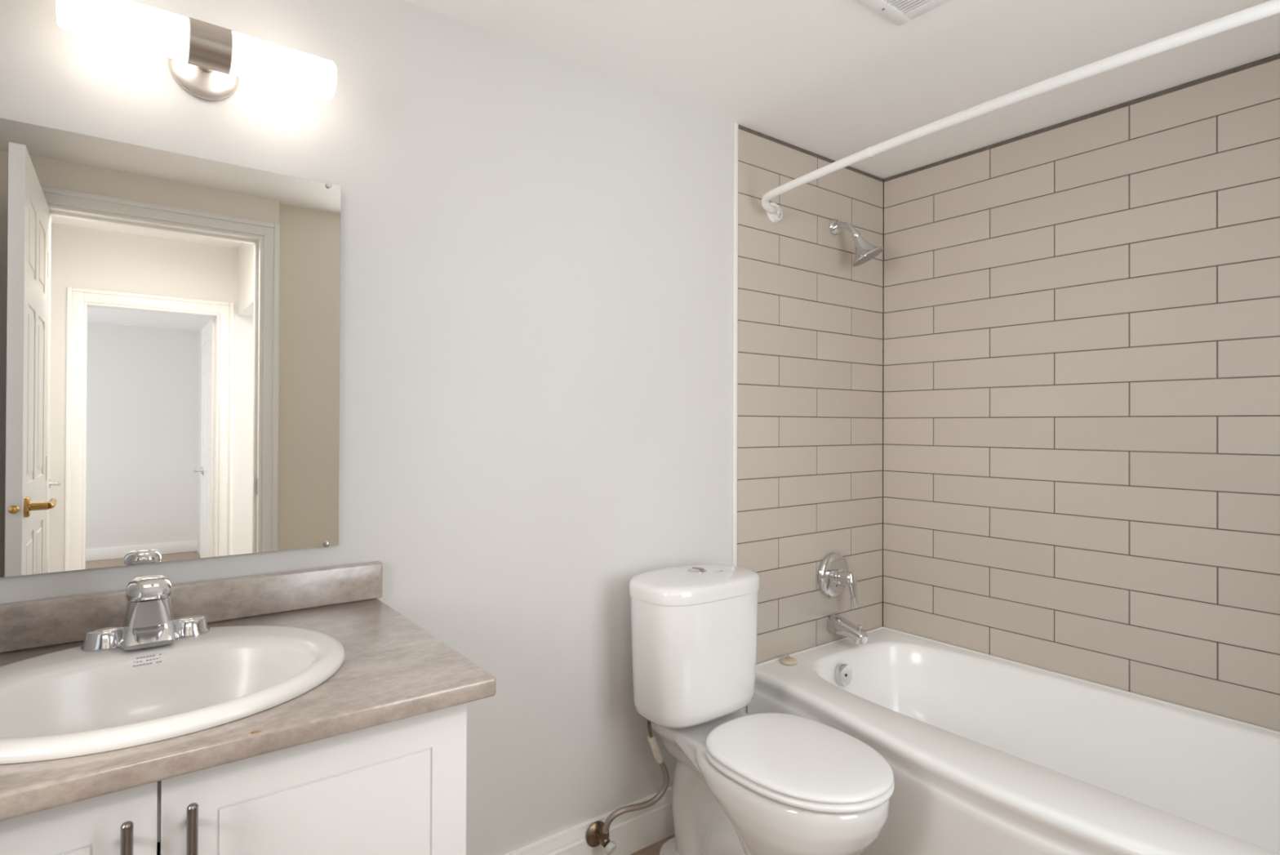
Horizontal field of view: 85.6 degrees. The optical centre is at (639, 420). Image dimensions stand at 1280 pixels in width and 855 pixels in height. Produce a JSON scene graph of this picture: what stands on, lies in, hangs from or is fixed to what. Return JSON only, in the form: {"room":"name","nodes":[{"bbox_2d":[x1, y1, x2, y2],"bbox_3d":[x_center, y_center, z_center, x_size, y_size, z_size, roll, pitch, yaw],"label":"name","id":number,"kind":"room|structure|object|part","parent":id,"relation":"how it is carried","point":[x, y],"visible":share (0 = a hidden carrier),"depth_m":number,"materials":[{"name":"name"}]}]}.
{"room":"bathroom","nodes":[
{"label":"bathroom","id":0,"kind":"room"},
{"bbox_2d":[0,0,884,854],"bbox_3d":[-0.196,0.129,1.922,3.050,2.189,0.120,0,0,-37],"label":"wall","id":1,"kind":"structure","parent":0,"point":[536,322],"depth_m":1.80,"materials":[{"name":"paint"}]},
{"bbox_2d":[0,117,341,577],"bbox_3d":[-0.959,-0.123,1.263,0.773,0.780,0.017,0,0,-37],"label":"wall mirror","id":2,"kind":"object","parent":1,"relation":"attached to","point":[170,322],"visible":1,"depth_m":1.30,"materials":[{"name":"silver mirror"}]},
{"bbox_2d":[0,560,382,653],"bbox_3d":[-0.933,0.351,1.275,0.891,0.079,0.026,0,0,-37],"label":"backsplash","id":3,"kind":"structure","parent":1,"relation":"attached to","point":[37,623],"depth_m":1.34,"materials":[{"name":"laminate"}]},
{"bbox_2d":[56,0,337,101],"bbox_3d":[-0.812,-0.687,1.296,0.428,0.117,0.144,0,0,-37],"label":"vanity light","id":4,"kind":"object","parent":1,"relation":"attached to","point":[207,60],"visible":1,"depth_m":1.25,"materials":[{"name":"white glass"}]},
{"bbox_3d":[-0.890,-0.688,1.195,0.180,0.074,0.074,0,0,-37],"label":"lamp shade","id":5,"kind":"part","parent":4,"relation":"part of","materials":[{"name":"white glass"}]},
{"bbox_3d":[-0.825,-0.687,1.317,0.033,0.033,0.055,0,0,-37],"label":"stem","id":6,"kind":"part","parent":4,"relation":"part of","materials":[{"name":"silver metal"}]},
{"bbox_3d":[-0.693,-0.686,1.345,0.180,0.074,0.074,0,0,-37],"label":"lamp shade","id":7,"kind":"part","parent":4,"relation":"part of","materials":[{"name":"white glass"}]},
{"bbox_2d":[504,786,674,854],"bbox_3d":[-0.156,1.159,1.868,1.140,0.130,0.021,0,0,-37],"label":"baseboard","id":8,"kind":"structure","parent":1,"relation":"attached to","point":[633,831],"depth_m":1.94,"materials":[{"name":"white paint"}]},
{"bbox_2d":[586,820,616,854],"bbox_3d":[-0.097,1.124,1.854,0.066,0.066,0.073,0,0,-37],"label":"shutoff valve","id":9,"kind":"object","parent":1,"relation":"attached to","point":[595,836],"visible":0.95,"depth_m":1.86,"materials":[{"name":"metal"}]},
{"bbox_3d":[-0.078,1.136,1.838,0.036,0.036,0.025,0,0,-37],"label":"knob","id":10,"kind":"part","parent":9,"relation":"part of","materials":[{"name":"grey plastic"}]},
{"bbox_2d":[602,720,669,833],"bbox_3d":[-0.004,0.946,1.878,0.196,0.317,0.045,0,0,-24],"label":"supply hose","id":11,"kind":"object","parent":9,"relation":"attached to","point":[651,738],"visible":0.95,"depth_m":1.89,"materials":[{"name":"silver metal"}]},
{"bbox_3d":[0.028,0.828,1.887,0.011,0.082,0.022,0,0,38],"label":"inlet stem","id":12,"kind":"part","parent":11,"relation":"part of","materials":[{"name":"metal"}]},
{"bbox_2d":[732,123,737,566],"bbox_3d":[0.307,-0.082,2.232,0.016,1.759,0.009,0,0,-37],"label":"trim","id":13,"kind":"structure","parent":1,"relation":"attached to","point":[735,125],"depth_m":2.23,"materials":[{"name":"white"}]},
{"bbox_2d":[817,552,857,608],"bbox_3d":[0.733,0.573,2.484,0.160,0.180,0.108,0,0,-37],"label":"shower valve","id":14,"kind":"object","parent":1,"relation":"attached to","point":[833,575],"visible":1,"depth_m":2.48,"materials":[{"name":"silver metal"}]},
{"bbox_3d":[0.755,0.601,2.463,0.044,0.123,0.048,0,0,-37],"label":"lever","id":15,"kind":"part","parent":14,"relation":"part of","materials":[{"name":"silver metal"}]},
{"bbox_2d":[826,613,867,644],"bbox_3d":[0.746,0.744,2.474,0.062,0.075,0.139,0,0,-37],"label":"tub spout","id":16,"kind":"object","parent":1,"relation":"attached to","point":[836,624],"visible":1,"depth_m":2.46,"materials":[{"name":"silver metal"}]},
{"bbox_2d":[829,218,884,266],"bbox_3d":[0.790,-0.648,2.485,0.115,0.189,0.181,0,0,-37],"label":"shower","id":17,"kind":"object","parent":1,"relation":"attached to","point":[865,251],"visible":1,"depth_m":2.45,"materials":[{"name":"silver metal"}]},
{"bbox_3d":[0.747,-0.692,2.502,0.023,0.063,0.094,0,0,-37],"label":"arm","id":18,"kind":"part","parent":17,"relation":"part of","materials":[{"name":"silver metal"}]},
{"bbox_2d":[761,0,1279,222],"bbox_3d":[0.940,-0.708,1.559,0.242,0.068,1.837,0,0,-37],"label":"shower curtain rod","id":19,"kind":"object","parent":1,"relation":"attached to","point":[1272,7],"visible":1,"depth_m":1.47,"materials":[{"name":"white metal"}]},
{"bbox_2d":[771,207,782,221],"bbox_3d":[0.462,-0.696,2.331,0.038,0.045,0.018,0,0,-37],"label":"curtain rod bracket","id":20,"kind":"object","parent":19,"relation":"on","point":[777,215],"depth_m":2.33,"materials":[{"name":"white"}]},
{"bbox_2d":[629,833,675,854],"bbox_3d":[1.853,1.265,-0.920,3.480,0.100,7.120,0,0,-37],"label":"floor","id":21,"kind":"structure","parent":0,"point":[654,848],"depth_m":1.98,"materials":[{"name":"plastic"}]},
{"bbox_2d":[0,702,466,854],"bbox_3d":[-0.763,0.818,1.028,0.832,0.797,0.611,0,0,-37],"label":"vanity cabinet","id":22,"kind":"object","parent":21,"relation":"on","point":[397,787],"visible":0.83,"depth_m":0.93,"materials":[{"name":"white wood"}]},
{"bbox_3d":[-0.762,0.766,0.703,0.440,0.687,0.019,0,0,-37],"label":"door","id":23,"kind":"part","parent":22,"relation":"part of","materials":[{"name":"white wood"}]},
{"bbox_3d":[-0.593,0.535,0.798,0.012,0.153,0.037,0,0,-37],"label":"handle","id":24,"kind":"part","parent":22,"relation":"part of","materials":[{"name":"grey metal"}]},
{"bbox_3d":[-0.543,0.536,0.836,0.012,0.153,0.037,0,0,-37],"label":"handle","id":25,"kind":"part","parent":22,"relation":"part of","materials":[{"name":"grey metal"}]},
{"bbox_2d":[0,560,496,821],"bbox_3d":[-0.754,0.365,1.040,0.891,0.109,0.618,0,0,-37],"label":"countertop","id":26,"kind":"structure","parent":22,"relation":"on","point":[392,668],"depth_m":1.08,"materials":[{"name":"stone"}]},
{"bbox_2d":[80,573,209,651],"bbox_3d":[-0.823,0.316,1.158,0.178,0.109,0.094,0,0,-37],"label":"faucet","id":27,"kind":"object","parent":26,"relation":"on","point":[148,620],"visible":1,"depth_m":1.13,"materials":[{"name":"silver metal"}]},
{"bbox_3d":[-0.821,0.278,1.156,0.064,0.034,0.084,0,0,-37],"label":"lever","id":28,"kind":"part","parent":27,"relation":"part of","materials":[{"name":"silver metal"}]},
{"bbox_3d":[-0.810,0.346,1.140,0.070,0.044,0.049,0,0,-37],"label":"spout","id":29,"kind":"part","parent":27,"relation":"part of","materials":[{"name":"silver metal"}]},
{"bbox_2d":[0,625,345,764],"bbox_3d":[-0.725,0.450,1.022,0.536,0.162,0.467,0,0,-37],"label":"sink","id":30,"kind":"object","parent":26,"relation":"in","point":[73,701],"visible":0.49,"depth_m":1.07,"materials":[{"name":"ceramic"}]},
{"bbox_3d":[-0.429,0.769,0.956,0.388,0.687,0.019,0,0,-37],"label":"door","id":31,"kind":"part","parent":22,"relation":"part of","materials":[{"name":"white wood"}]},
{"bbox_2d":[628,563,894,854],"bbox_3d":[0.288,0.820,1.733,0.396,0.810,0.711,0,0,-37],"label":"toilet","id":32,"kind":"object","parent":21,"relation":"on","point":[744,783],"visible":1,"depth_m":1.75,"materials":[{"name":"ceramic"}]},
{"bbox_3d":[0.149,0.629,1.909,0.370,0.321,0.244,0,0,-37],"label":"tank","id":33,"kind":"part","parent":32,"relation":"part of","materials":[{"name":"ceramic"}]},
{"bbox_3d":[0.149,0.444,1.910,0.378,0.046,0.252,0,0,-37],"label":"tank lid","id":34,"kind":"part","parent":32,"relation":"part of","materials":[{"name":"ceramic"}]},
{"bbox_3d":[0.299,1.021,1.737,0.353,0.408,0.671,0,0,-37],"label":"bowl","id":35,"kind":"part","parent":32,"relation":"part of","materials":[{"name":"ceramic"}]},
{"bbox_3d":[0.375,0.808,1.641,0.356,0.016,0.450,0,0,-37],"label":"seat","id":36,"kind":"part","parent":32,"relation":"part of","materials":[{"name":"plastic"}]},
{"bbox_3d":[0.375,0.787,1.641,0.354,0.019,0.448,0,0,-37],"label":"seat lid","id":37,"kind":"part","parent":32,"relation":"part of","materials":[{"name":"plastic"}]},
{"bbox_2d":[747,626,1279,854],"bbox_3d":[1.161,1.015,1.722,0.878,0.425,1.834,0,0,-37],"label":"bathtub","id":38,"kind":"object","parent":21,"relation":"on","point":[986,753],"visible":0.88,"depth_m":1.88,"materials":[{"name":"ceramic"}]},
{"bbox_2d":[780,654,797,664],"bbox_3d":[0.497,0.796,2.310,0.057,0.026,0.057,0,0,-37],"label":"drain stopper","id":39,"kind":"object","parent":38,"relation":"on","point":[787,660],"visible":1,"depth_m":2.29,"materials":[{"name":"rubber"}]},
{"bbox_3d":[0.702,0.876,2.386,0.074,0.074,0.030,0,0,-37],"label":"overflow plate","id":40,"kind":"part","parent":38,"relation":"part of","materials":[{"name":"silver metal"}]},
{"bbox_2d":[404,0,1279,179],"bbox_3d":[0.397,-1.017,1.157,3.050,0.100,2.060,0,0,-37],"label":"ceiling","id":41,"kind":"structure","parent":0,"point":[835,80],"depth_m":1.82,"materials":[{"name":"white paint"}]},
{"bbox_2d":[857,0,950,26],"bbox_3d":[0.601,-0.958,1.480,0.270,0.014,0.270,0,0,-37],"label":"ceiling vent","id":42,"kind":"object","parent":41,"relation":"in","point":[900,12],"visible":1,"depth_m":1.59,"materials":[{"name":"white plastic"}]},
{"bbox_2d":[883,53,1279,731],"bbox_3d":[1.591,0.136,1.992,0.122,2.189,1.946,0,0,-37],"label":"wall","id":43,"kind":"structure","parent":0,"point":[1082,314],"depth_m":2.12,"materials":[{"name":"tile"}]}
]}

